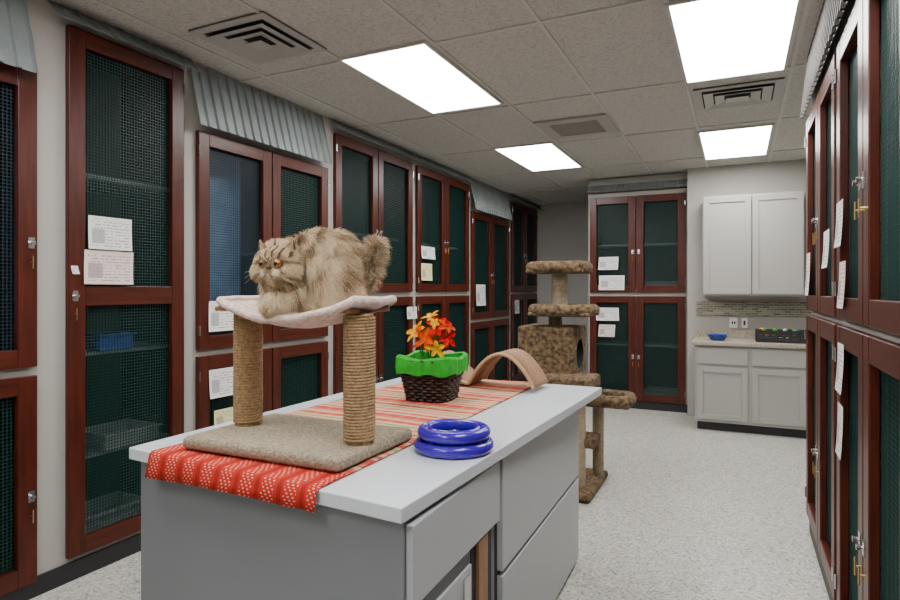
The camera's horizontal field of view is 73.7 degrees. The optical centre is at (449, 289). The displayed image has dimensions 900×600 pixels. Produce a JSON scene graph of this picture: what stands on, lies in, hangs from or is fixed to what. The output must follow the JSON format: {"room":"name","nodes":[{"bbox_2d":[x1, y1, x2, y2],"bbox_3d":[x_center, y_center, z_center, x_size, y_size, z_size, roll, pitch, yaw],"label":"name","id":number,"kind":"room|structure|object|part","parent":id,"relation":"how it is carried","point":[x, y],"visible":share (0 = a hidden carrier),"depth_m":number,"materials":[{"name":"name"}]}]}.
{"room":"cat boarding room","nodes":[
{"label":"cat boarding room","id":0,"kind":"room"},
{"bbox_2d":[30,407,828,599],"bbox_3d":[0.560,1.500,4.178,4.900,0.100,11.420,0,0,26],"label":"floor","id":1,"kind":"structure","parent":0,"point":[682,510],"depth_m":3.66,"materials":[{"name":"white tile"}]},
{"bbox_2d":[0,0,46,595],"bbox_3d":[-2.616,0.025,2.068,0.735,2.849,2.070,0,0,26],"label":"tall cabinet","id":2,"kind":"object","parent":1,"relation":"on","point":[23,23],"visible":1,"depth_m":2.79,"materials":[{"name":"paint"}]},
{"bbox_2d":[47,0,202,570],"bbox_3d":[-1.989,0.025,3.376,0.735,2.849,0.830,0,0,26],"label":"tall cabinet","id":3,"kind":"object","parent":1,"relation":"on","point":[118,100],"visible":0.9,"depth_m":3.22,"materials":[{"name":"paint"}]},
{"bbox_2d":[189,61,331,431],"bbox_3d":[-1.512,0.025,4.372,0.735,2.849,1.380,0,0,26],"label":"tall cabinet","id":4,"kind":"object","parent":1,"relation":"on","point":[259,160],"visible":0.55,"depth_m":4.17,"materials":[{"name":"paint"}]},
{"bbox_2d":[129,377,601,599],"bbox_3d":[-0.148,0.990,2.601,1.185,0.920,2.038,0,0,26],"label":"kitchen island","id":5,"kind":"object","parent":1,"relation":"on","point":[502,523],"depth_m":1.85,"materials":[{"name":"laminate"}]},
{"bbox_2d":[145,379,530,513],"bbox_3d":[-0.247,0.563,2.632,0.720,0.081,2.007,0,0,26],"label":"table runner","id":6,"kind":"object","parent":5,"relation":"on","point":[291,486],"visible":0.49,"depth_m":1.88,"materials":[{"name":"red fabric"}]},
{"bbox_2d":[183,295,411,471],"bbox_3d":[-0.497,0.269,2.023,0.644,0.504,0.440,0,0,26],"label":"cat tree","id":7,"kind":"object","parent":6,"relation":"on","point":[331,445],"visible":0.93,"depth_m":1.89,"materials":[{"name":"beige carpet"}]},
{"bbox_2d":[245,225,393,318],"bbox_3d":[-0.442,-0.049,1.983,0.382,0.267,0.218,0,0,-27],"label":"cat","id":8,"kind":"object","parent":7,"relation":"on","point":[317,268],"visible":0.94,"depth_m":1.91},
{"bbox_2d":[395,350,468,402],"bbox_3d":[-0.085,0.413,2.890,0.301,0.218,0.302,0,0,22],"label":"wicker basket","id":9,"kind":"object","parent":6,"relation":"on","point":[436,380],"visible":0.96,"depth_m":2.78,"materials":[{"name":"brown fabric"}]},
{"bbox_2d":[406,310,455,358],"bbox_3d":[-0.090,0.246,2.909,0.251,0.294,0.181,0,0,26],"label":"flower","id":10,"kind":"object","parent":9,"relation":"in","point":[441,326],"visible":0.99,"depth_m":2.85,"materials":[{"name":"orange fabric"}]},
{"bbox_2d":[443,348,547,388],"bbox_3d":[0.213,0.421,3.313,0.612,0.184,0.258,0,0,26],"label":"cat scratcher","id":11,"kind":"object","parent":6,"relation":"on","point":[526,363],"visible":0.78,"depth_m":3.23,"materials":[{"name":"carpet"}]},
{"bbox_2d":[129,377,601,523],"bbox_3d":[-0.148,0.550,2.601,1.185,0.040,2.038,0,0,26],"label":"countertop","id":12,"kind":"structure","parent":5,"relation":"on","point":[398,486],"depth_m":1.86,"materials":[{"name":"white laminate"}]},
{"bbox_3d":[0.031,0.688,1.779,0.022,0.205,0.635,0,0,24],"label":"drawer","id":13,"kind":"part","parent":5,"relation":"part of","materials":[{"name":"laminate"}]},
{"bbox_2d":[414,418,493,458],"bbox_3d":[0.013,0.488,1.990,0.266,0.084,0.266,0,0,26],"label":"toy","id":14,"kind":"object","parent":5,"relation":"on","point":[453,438],"visible":1,"depth_m":1.90,"materials":[{"name":"blue plastic"}]},
{"bbox_3d":[-0.019,1.120,1.683,0.010,0.540,0.400,0,0,24],"label":"door panel","id":15,"kind":"part","parent":5,"relation":"part of","materials":[{"name":"laminate"}]},
{"bbox_3d":[0.102,1.125,1.947,0.014,0.650,0.080,0,0,24],"label":"wood leg","id":16,"kind":"part","parent":5,"relation":"part of","materials":[{"name":"brown wood"}]},
{"bbox_3d":[0.423,1.209,2.642,0.024,0.422,1.211,0,0,24],"label":"drawer","id":17,"kind":"part","parent":5,"relation":"part of","materials":[{"name":"laminate"}]},
{"bbox_3d":[0.423,0.779,2.642,0.024,0.402,1.211,0,0,24],"label":"drawer","id":18,"kind":"part","parent":5,"relation":"part of","materials":[{"name":"laminate"}]},
{"bbox_2d":[329,118,420,395],"bbox_3d":[-0.907,0.025,5.635,0.735,2.849,1.420,0,0,26],"label":"tall cabinet","id":19,"kind":"object","parent":1,"relation":"on","point":[371,178],"visible":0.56,"depth_m":5.68,"materials":[{"name":"paint"}]},
{"bbox_2d":[413,154,475,360],"bbox_3d":[-0.302,0.025,6.897,0.735,2.849,1.420,0,0,26],"label":"tall cabinet","id":20,"kind":"object","parent":1,"relation":"on","point":[441,194],"visible":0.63,"depth_m":6.72,"materials":[{"name":"paint"}]},
{"bbox_2d":[469,177,512,380],"bbox_3d":[0.312,0.025,8.178,0.735,2.849,1.420,0,0,26],"label":"tall cabinet","id":21,"kind":"object","parent":1,"relation":"on","point":[489,209],"visible":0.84,"depth_m":8.09,"materials":[{"name":"paint"}]},
{"bbox_2d":[508,194,542,380],"bbox_3d":[0.919,0.025,9.445,0.735,2.849,1.390,0,0,26],"label":"tall cabinet","id":22,"kind":"object","parent":1,"relation":"on","point":[523,285],"visible":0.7,"depth_m":9.24,"materials":[{"name":"paint"}]},
{"bbox_2d":[518,261,636,503],"bbox_3d":[0.864,0.618,4.448,0.955,1.664,0.670,0,0,26],"label":"cat tree","id":23,"kind":"object","parent":1,"relation":"on","point":[559,349],"visible":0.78,"depth_m":4.39,"materials":[{"name":"brown carpet"}]},
{"bbox_3d":[0.808,0.235,4.603,0.099,0.090,0.099,0,0,26],"label":"post","id":24,"kind":"part","parent":23,"relation":"part of","materials":[{"name":"fabric"}]},
{"bbox_3d":[0.831,-0.005,4.558,0.119,0.250,0.119,0,0,26],"label":"post","id":25,"kind":"part","parent":23,"relation":"part of","materials":[{"name":"fabric"}]},
{"bbox_3d":[0.921,1.045,4.260,0.084,0.710,0.084,0,0,26],"label":"post","id":26,"kind":"part","parent":23,"relation":"part of","materials":[{"name":"fabric"}]},
{"bbox_3d":[1.126,1.115,4.561,0.084,0.570,0.084,0,0,26],"label":"post","id":27,"kind":"part","parent":23,"relation":"part of","materials":[{"name":"fabric"}]},
{"bbox_2d":[588,188,686,404],"bbox_3d":[2.439,0.120,7.671,1.170,2.659,0.856,0,0,26],"label":"tall cabinet","id":28,"kind":"object","parent":1,"relation":"on","point":[637,240],"visible":0.94,"depth_m":7.43,"materials":[{"name":"paint"}]},
{"bbox_2d":[687,168,694,415],"bbox_3d":[3.248,0.025,7.891,0.080,2.850,2.200,0,0,26],"label":"wall partition","id":29,"kind":"structure","parent":1,"relation":"on","point":[690,171],"depth_m":6.90,"materials":[{"name":"white paint"}]},
{"bbox_2d":[631,401,686,412],"bbox_3d":[2.275,1.403,7.329,1.170,0.095,0.015,0,0,26],"label":"baseboard","id":30,"kind":"structure","parent":29,"relation":"attached to","point":[669,407],"depth_m":7.20,"materials":[{"name":"black rubber"}]},
{"bbox_2d":[692,329,805,437],"bbox_3d":[3.208,0.950,6.291,1.210,1.000,0.719,0,0,26],"label":"base cabinet","id":31,"kind":"object","parent":1,"relation":"on","point":[744,385],"depth_m":6.03,"materials":[{"name":"grey paint"}]},
{"bbox_3d":[3.357,0.510,6.602,1.210,0.120,0.029,0,0,26],"label":"trim counter lip","id":32,"kind":"part","parent":31,"relation":"part of","materials":[{"name":"beige stone"}]},
{"bbox_2d":[692,337,805,348],"bbox_3d":[3.201,0.550,6.276,1.210,0.040,0.685,0,0,26],"label":"countertop","id":33,"kind":"structure","parent":31,"relation":"on","point":[738,342],"depth_m":6.06,"materials":[{"name":"stone"}]},
{"bbox_2d":[707,334,727,340],"bbox_3d":[2.823,0.498,6.332,0.206,0.062,0.206,0,0,26],"label":"bowl","id":34,"kind":"object","parent":33,"relation":"on","point":[717,337],"visible":1,"depth_m":6.27,"materials":[{"name":"blue plastic"}]},
{"bbox_2d":[755,328,805,343],"bbox_3d":[3.395,0.459,6.113,0.508,0.142,0.290,0,0,26],"label":"tray","id":35,"kind":"object","parent":33,"relation":"on","point":[762,334],"visible":0.91,"depth_m":6.03,"materials":[{"name":"black plastic"}]},
{"bbox_2d":[809,522,832,599],"bbox_3d":[1.105,1.403,1.394,0.012,0.095,4.870,0,0,26],"label":"baseboard","id":36,"kind":"structure","parent":1,"relation":"on","point":[810,528],"depth_m":3.07,"materials":[{"name":"black rubber"}]},
{"bbox_2d":[800,0,843,599],"bbox_3d":[2.149,0.025,2.918,0.685,2.849,1.220,0,0,26],"label":"tall cabinet","id":37,"kind":"object","parent":1,"relation":"on","point":[820,141],"visible":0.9,"depth_m":2.97,"materials":[{"name":"paint"}]},
{"bbox_3d":[1.913,0.025,3.031,0.030,2.849,1.220,0,0,26],"label":"frame","id":38,"kind":"part","parent":37,"relation":"part of","materials":[{"name":"paint"}]},
{"bbox_2d":[828,0,899,599],"bbox_3d":[1.622,0.025,1.818,0.685,2.849,1.220,0,0,26],"label":"tall cabinet","id":39,"kind":"object","parent":1,"relation":"on","point":[867,73],"visible":1,"depth_m":1.99,"materials":[{"name":"paint"}]},
{"bbox_2d":[49,0,823,205],"bbox_3d":[0.560,-1.450,4.178,4.900,0.100,11.420,0,0,26],"label":"ceiling","id":40,"kind":"structure","parent":0,"point":[632,46],"depth_m":3.92,"materials":[{"name":"tile"}]},
{"bbox_2d":[188,11,326,64],"bbox_3d":[-1.058,-1.378,3.346,0.520,0.036,0.520,0,0,26],"label":"ceiling vent","id":41,"kind":"object","parent":40,"relation":"in","point":[259,38],"depth_m":3.30,"materials":[{"name":"white metal"}]},
{"bbox_2d":[337,39,503,113],"bbox_3d":[-0.140,-1.391,4.037,0.600,0.018,1.240,0,0,26],"label":"ceiling light","id":42,"kind":"object","parent":40,"relation":"in","point":[418,72],"depth_m":3.90,"materials":[{"name":"white plastic"}]},
{"bbox_2d":[92,0,810,204],"bbox_3d":[0.560,-1.395,4.178,4.800,0.008,11.220,0,0,26],"label":"grid","id":43,"kind":"object","parent":40,"relation":"attached to","point":[808,2],"depth_m":4.08,"materials":[{"name":"white metal"}]},
{"bbox_2d":[493,141,582,171],"bbox_3d":[0.958,-1.391,6.327,0.600,0.018,1.240,0,0,26],"label":"ceiling light","id":44,"kind":"object","parent":40,"relation":"in","point":[541,156],"depth_m":6.23,"materials":[{"name":"white plastic"}]},
{"bbox_2d":[533,113,619,139],"bbox_3d":[1.094,-1.390,5.131,0.600,0.020,0.600,0,0,26],"label":"ceiling vent","id":45,"kind":"object","parent":40,"relation":"in","point":[600,123],"visible":1,"depth_m":5.08,"materials":[{"name":"grey metal"}]},
{"bbox_2d":[587,172,686,193],"bbox_3d":[2.357,-1.304,7.500,1.170,0.172,0.635,0,0,26],"label":"soffit","id":46,"kind":"structure","parent":40,"relation":"attached to","point":[674,180],"depth_m":7.30,"materials":[{"name":"metal"}]},
{"bbox_2d":[664,0,802,83],"bbox_3d":[1.581,-1.391,3.345,0.600,0.018,1.240,0,0,26],"label":"ceiling light","id":47,"kind":"object","parent":40,"relation":"in","point":[713,39],"depth_m":3.27,"materials":[{"name":"white plastic"}]},
{"bbox_2d":[697,123,774,159],"bbox_3d":[2.713,-1.391,5.708,0.600,0.018,1.240,0,0,26],"label":"ceiling light","id":48,"kind":"object","parent":40,"relation":"in","point":[750,140],"depth_m":5.60,"materials":[{"name":"white plastic"}]},
{"bbox_2d":[693,77,784,110],"bbox_3d":[2.057,-1.378,4.293,0.560,0.036,0.520,0,0,26],"label":"ceiling vent","id":49,"kind":"object","parent":40,"relation":"in","point":[770,90],"depth_m":4.25,"materials":[{"name":"white metal"}]},
{"bbox_2d":[537,203,587,372],"bbox_3d":[2.312,0.025,9.615,3.260,2.850,0.100,0,0,26],"label":"wall","id":50,"kind":"structure","parent":0,"point":[562,229],"depth_m":9.75,"materials":[{"name":"paint"}]},
{"bbox_2d":[0,377,527,599],"bbox_3d":[-0.691,1.403,5.487,0.012,0.095,9.900,0,0,26],"label":"baseboard","id":51,"kind":"structure","parent":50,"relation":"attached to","point":[54,578],"depth_m":3.01,"materials":[{"name":"black rubber"}]},
{"bbox_2d":[695,159,805,336],"bbox_3d":[3.543,0.025,6.630,1.540,2.850,0.180,0,0,26],"label":"wall","id":52,"kind":"structure","parent":0,"point":[788,175],"depth_m":6.66,"materials":[{"name":"white paint"}]},
{"bbox_2d":[730,318,736,327],"bbox_3d":[3.165,0.365,6.698,0.080,0.110,0.021,0,0,26],"label":"wall outlet","id":53,"kind":"object","parent":52,"relation":"attached to","point":[733,321],"depth_m":6.69,"materials":[{"name":"white plastic"}]},
{"bbox_2d":[741,318,747,327],"bbox_3d":[3.264,0.365,6.650,0.060,0.110,0.021,0,0,26],"label":"wall outlet","id":54,"kind":"object","parent":52,"relation":"attached to","point":[744,321],"depth_m":6.64,"materials":[{"name":"white plastic"}]},
{"bbox_2d":[702,190,804,295],"bbox_3d":[3.254,-0.477,6.473,0.965,1.085,0.334,0,0,26],"label":"upper cabinet","id":55,"kind":"object","parent":52,"relation":"attached to","point":[753,244],"visible":1,"depth_m":6.31,"materials":[{"name":"grey paint"}]},
{"bbox_2d":[696,301,811,316],"bbox_3d":[3.500,0.210,6.541,1.520,0.160,0.013,0,0,26],"label":"trim","id":56,"kind":"structure","parent":52,"relation":"attached to","point":[707,308],"depth_m":6.61,"materials":[{"name":"tile"}]}
]}

